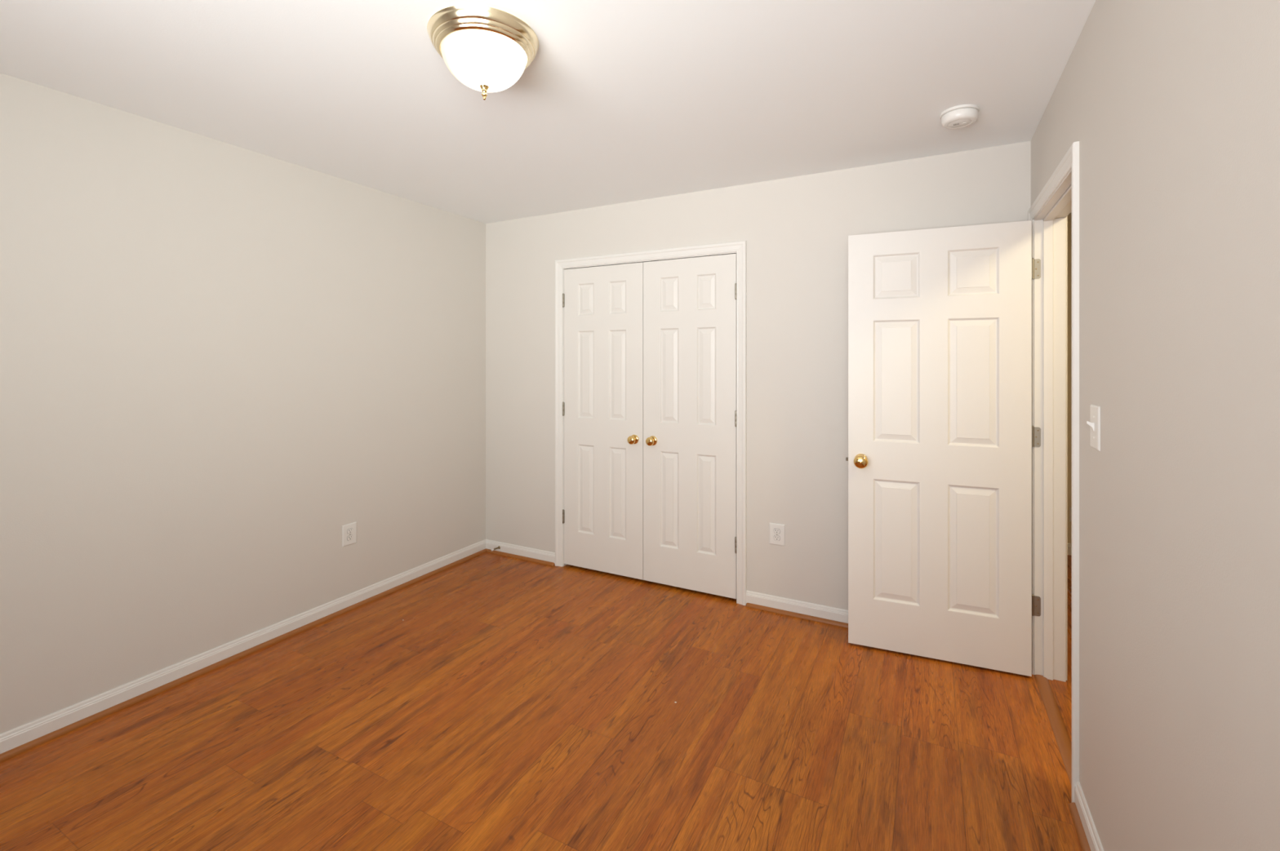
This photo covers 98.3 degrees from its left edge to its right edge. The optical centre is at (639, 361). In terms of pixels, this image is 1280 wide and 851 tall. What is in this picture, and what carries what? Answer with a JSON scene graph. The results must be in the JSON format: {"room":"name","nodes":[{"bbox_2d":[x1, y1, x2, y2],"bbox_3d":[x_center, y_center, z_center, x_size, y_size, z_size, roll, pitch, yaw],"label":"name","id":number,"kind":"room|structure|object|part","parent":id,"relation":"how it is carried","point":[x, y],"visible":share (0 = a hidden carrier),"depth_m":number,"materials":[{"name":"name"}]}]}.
{"room":"empty bedroom","nodes":[
{"label":"empty bedroom","id":0,"kind":"room"},
{"bbox_2d":[0,72,485,734],"bbox_3d":[-2.108,0.193,2.422,0.112,2.440,5.480,0,0,28],"label":"wall","id":1,"kind":"structure","parent":0,"point":[219,360],"depth_m":2.50,"materials":[{"name":"beige paint"}]},
{"bbox_2d":[0,539,485,754],"bbox_3d":[-2.233,1.371,2.047,0.012,0.083,4.700,0,0,28],"label":"baseboard","id":2,"kind":"structure","parent":1,"relation":"attached to","point":[16,737],"depth_m":2.51,"materials":[{"name":"paint"}]},
{"bbox_2d":[0,549,485,761],"bbox_3d":[-2.223,1.403,2.034,0.018,0.018,4.688,0,0,28],"label":"trim","id":3,"kind":"structure","parent":1,"relation":"attached to","point":[38,741],"depth_m":2.50,"materials":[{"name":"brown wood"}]},
{"bbox_2d":[342,521,356,547],"bbox_3d":[-1.656,0.989,3.158,0.009,0.121,0.088,0,0,28],"label":"wall outlet","id":4,"kind":"object","parent":1,"relation":"attached to","point":[348,531],"visible":1,"depth_m":3.15,"materials":[{"name":"white plastic"}]},
{"bbox_2d":[346,534,352,541],"bbox_3d":[-1.654,1.008,3.157,0.004,0.029,0.037,0,0,28],"label":"receptacle","id":5,"kind":"object","parent":4,"relation":"attached to","point":[349,537],"depth_m":3.15,"materials":[{"name":"grey plastic"}]},
{"bbox_2d":[346,528,352,533],"bbox_3d":[-1.654,0.969,3.157,0.004,0.027,0.034,0,0,28],"label":"receptacle","id":6,"kind":"object","parent":4,"relation":"attached to","point":[349,531],"depth_m":3.15,"materials":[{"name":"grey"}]},
{"bbox_2d":[0,552,1081,850],"bbox_3d":[0.234,1.442,1.831,4.812,0.060,6.825,0,0,28],"label":"floor","id":7,"kind":"structure","parent":0,"point":[486,701],"depth_m":2.06,"materials":[{"name":"orange laminate"}]},
{"bbox_2d":[0,0,1095,223],"bbox_3d":[0.234,-1.067,1.831,4.812,0.080,6.825,0,0,28],"label":"ceiling","id":8,"kind":"structure","parent":0,"point":[618,101],"depth_m":2.06,"materials":[{"name":"white paint"}]},
{"bbox_2d":[426,4,538,100],"bbox_3d":[-0.495,-0.929,1.763,0.342,0.196,0.342,0,0,28],"label":"ceiling light","id":9,"kind":"object","parent":8,"relation":"attached to","point":[486,49],"visible":1,"depth_m":1.67,"materials":[{"name":"white glass"}]},
{"bbox_2d":[939,104,979,128],"bbox_3d":[1.317,-1.002,2.283,0.142,0.050,0.142,0,0,28],"label":"smoke detector","id":10,"kind":"object","parent":8,"relation":"attached to","point":[958,117],"visible":1,"depth_m":2.25,"materials":[{"name":"white plastic"}]},
{"bbox_2d":[485,141,1031,610],"bbox_3d":[0.361,0.193,3.407,3.355,2.440,0.112,0,0,28],"label":"wall","id":11,"kind":"structure","parent":0,"point":[796,230],"depth_m":3.13,"materials":[{"name":"beige paint"}]},
{"bbox_2d":[485,539,555,564],"bbox_3d":[-0.870,1.371,3.979,0.643,0.083,0.012,0,0,28],"label":"baseboard","id":12,"kind":"structure","parent":11,"relation":"attached to","point":[534,553],"depth_m":3.96,"materials":[{"name":"paint"}]},
{"bbox_2d":[485,548,555,566],"bbox_3d":[-0.871,1.403,3.963,0.630,0.018,0.018,0,0,28],"label":"trim","id":13,"kind":"structure","parent":11,"relation":"attached to","point":[505,554],"depth_m":3.95,"materials":[{"name":"brown wood"}]},
{"bbox_2d":[562,262,643,580],"bbox_3d":[-0.262,0.379,3.656,0.619,2.027,0.094,0,0,28],"label":"door","id":14,"kind":"structure","parent":11,"relation":"in","point":[602,406],"depth_m":3.65,"materials":[{"name":"white paint"}]},
{"bbox_3d":[-0.051,0.501,3.521,0.055,0.055,0.052,0,0,28],"label":"knob","id":15,"kind":"part","parent":14,"relation":"part of","materials":[{"name":"gold metal"}]},
{"bbox_2d":[555,240,746,605],"bbox_3d":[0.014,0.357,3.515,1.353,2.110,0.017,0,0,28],"label":"trim","id":16,"kind":"structure","parent":11,"relation":"attached to","point":[740,247],"depth_m":3.23,"materials":[{"name":"paint"}]},
{"bbox_2d":[643,253,736,599],"bbox_3d":[0.290,0.379,3.368,0.619,2.027,0.094,0,0,28],"label":"door","id":17,"kind":"structure","parent":11,"relation":"in","point":[690,304],"depth_m":3.38,"materials":[{"name":"white paint"}]},
{"bbox_3d":[0.066,0.501,3.461,0.055,0.055,0.052,0,0,28],"label":"knob","id":18,"kind":"part","parent":17,"relation":"part of","materials":[{"name":"gold metal"}]},
{"bbox_2d":[768,523,785,546],"bbox_3d":[0.773,0.979,3.124,0.088,0.121,0.009,0,0,28],"label":"wall outlet","id":19,"kind":"object","parent":11,"relation":"attached to","point":[776,531],"visible":1,"depth_m":3.12,"materials":[{"name":"white plastic"}]},
{"bbox_2d":[773,535,780,541],"bbox_3d":[0.772,0.998,3.122,0.037,0.029,0.004,0,0,28],"label":"receptacle","id":20,"kind":"object","parent":19,"relation":"attached to","point":[776,538],"depth_m":3.12,"materials":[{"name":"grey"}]},
{"bbox_2d":[773,528,780,533],"bbox_3d":[0.772,0.959,3.122,0.037,0.029,0.004,0,0,28],"label":"receptacle","id":21,"kind":"object","parent":19,"relation":"attached to","point":[776,531],"depth_m":3.12,"materials":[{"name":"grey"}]},
{"bbox_2d":[746,590,848,623],"bbox_3d":[1.217,1.371,2.890,1.359,0.083,0.012,0,0,28],"label":"baseboard","id":22,"kind":"structure","parent":11,"relation":"attached to","point":[753,597],"depth_m":3.06,"materials":[{"name":"paint"}]},
{"bbox_2d":[746,603,848,628],"bbox_3d":[1.205,1.403,2.880,1.345,0.018,0.018,0,0,28],"label":"trim","id":23,"kind":"structure","parent":11,"relation":"attached to","point":[842,624],"depth_m":3.05,"materials":[{"name":"brown wood"}]},
{"bbox_2d":[1067,220,1071,543],"bbox_3d":[3.374,0.193,3.979,1.232,2.440,0.112,0,0,28],"label":"wall","id":24,"kind":"structure","parent":0,"point":[1069,222],"depth_m":4.04,"materials":[{"name":"paint"}]},
{"bbox_2d":[1067,543,1071,555],"bbox_3d":[3.295,1.371,3.949,1.120,0.083,0.012,0,0,28],"label":"baseboard","id":25,"kind":"structure","parent":24,"relation":"attached to","point":[1069,545],"depth_m":4.03,"materials":[{"name":"paint"}]},
{"bbox_2d":[1069,507,1071,522],"bbox_3d":[3.169,1.119,4.017,0.080,0.105,0.009,0,0,28],"label":"wall outlet","id":26,"kind":"object","parent":24,"relation":"attached to","point":[1070,508],"visible":0.1,"depth_m":4.03,"materials":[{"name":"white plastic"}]},
{"bbox_2d":[1031,0,1279,850],"bbox_3d":[1.225,0.193,1.314,0.112,2.440,6.600,0,0,28],"label":"wall","id":27,"kind":"structure","parent":0,"point":[1171,107],"depth_m":1.05,"materials":[{"name":"beige paint"}]},
{"bbox_2d":[845,220,1040,676],"bbox_3d":[1.408,0.388,2.614,0.816,2.025,0.181,0,0,23],"label":"door","id":28,"kind":"structure","parent":27,"relation":"in","point":[942,436],"depth_m":2.59,"materials":[{"name":"white paint"}]},
{"bbox_3d":[1.075,0.488,2.693,0.066,0.066,0.063,0,0,23],"label":"knob","id":29,"kind":"part","parent":28,"relation":"part of","materials":[{"name":"gold metal"}]},
{"bbox_2d":[1034,168,1071,682],"bbox_3d":[1.645,0.381,2.120,0.115,2.064,0.807,0,0,28],"label":"trim","id":30,"kind":"structure","parent":27,"relation":"attached to","point":[1050,224],"depth_m":2.45,"materials":[{"name":"paint"}]},
{"bbox_2d":[1034,675,1071,786],"bbox_3d":[1.615,1.409,2.136,0.048,0.008,0.768,0,0,28],"label":"threshold","id":31,"kind":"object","parent":27,"relation":"attached to","point":[1062,738],"depth_m":2.15,"materials":[{"name":"brown wood"}]},
{"bbox_2d":[1027,141,1079,802],"bbox_3d":[1.588,0.358,2.150,0.017,2.108,0.894,0,0,28],"label":"trim","id":32,"kind":"structure","parent":27,"relation":"attached to","point":[1070,161],"depth_m":1.76,"materials":[{"name":"paint"}]},
{"bbox_2d":[1066,216,1067,680],"bbox_3d":[1.703,0.352,2.090,0.017,2.121,0.920,0,0,28],"label":"trim","id":33,"kind":"structure","parent":27,"relation":"attached to","point":[1067,216],"depth_m":2.45,"materials":[{"name":"paint"}]},
{"bbox_2d":[1068,802,1090,850],"bbox_3d":[0.500,1.403,0.092,0.018,0.018,3.761,0,0,28],"label":"trim","id":34,"kind":"structure","parent":27,"relation":"attached to","point":[1073,809],"depth_m":1.66,"materials":[{"name":"brown wood"}]},
{"bbox_2d":[1074,781,1103,850],"bbox_3d":[0.513,1.371,0.085,0.012,0.083,3.762,0,0,28],"label":"baseboard","id":35,"kind":"structure","parent":27,"relation":"attached to","point":[1091,834],"depth_m":1.63,"materials":[{"name":"paint"}]},
{"bbox_2d":[1086,404,1100,451],"bbox_3d":[1.287,0.188,1.578,0.022,0.124,0.089,0,0,28],"label":"light switch","id":36,"kind":"object","parent":27,"relation":"attached to","point":[1094,424],"visible":1,"depth_m":1.56,"materials":[{"name":"white plastic"}]}
]}

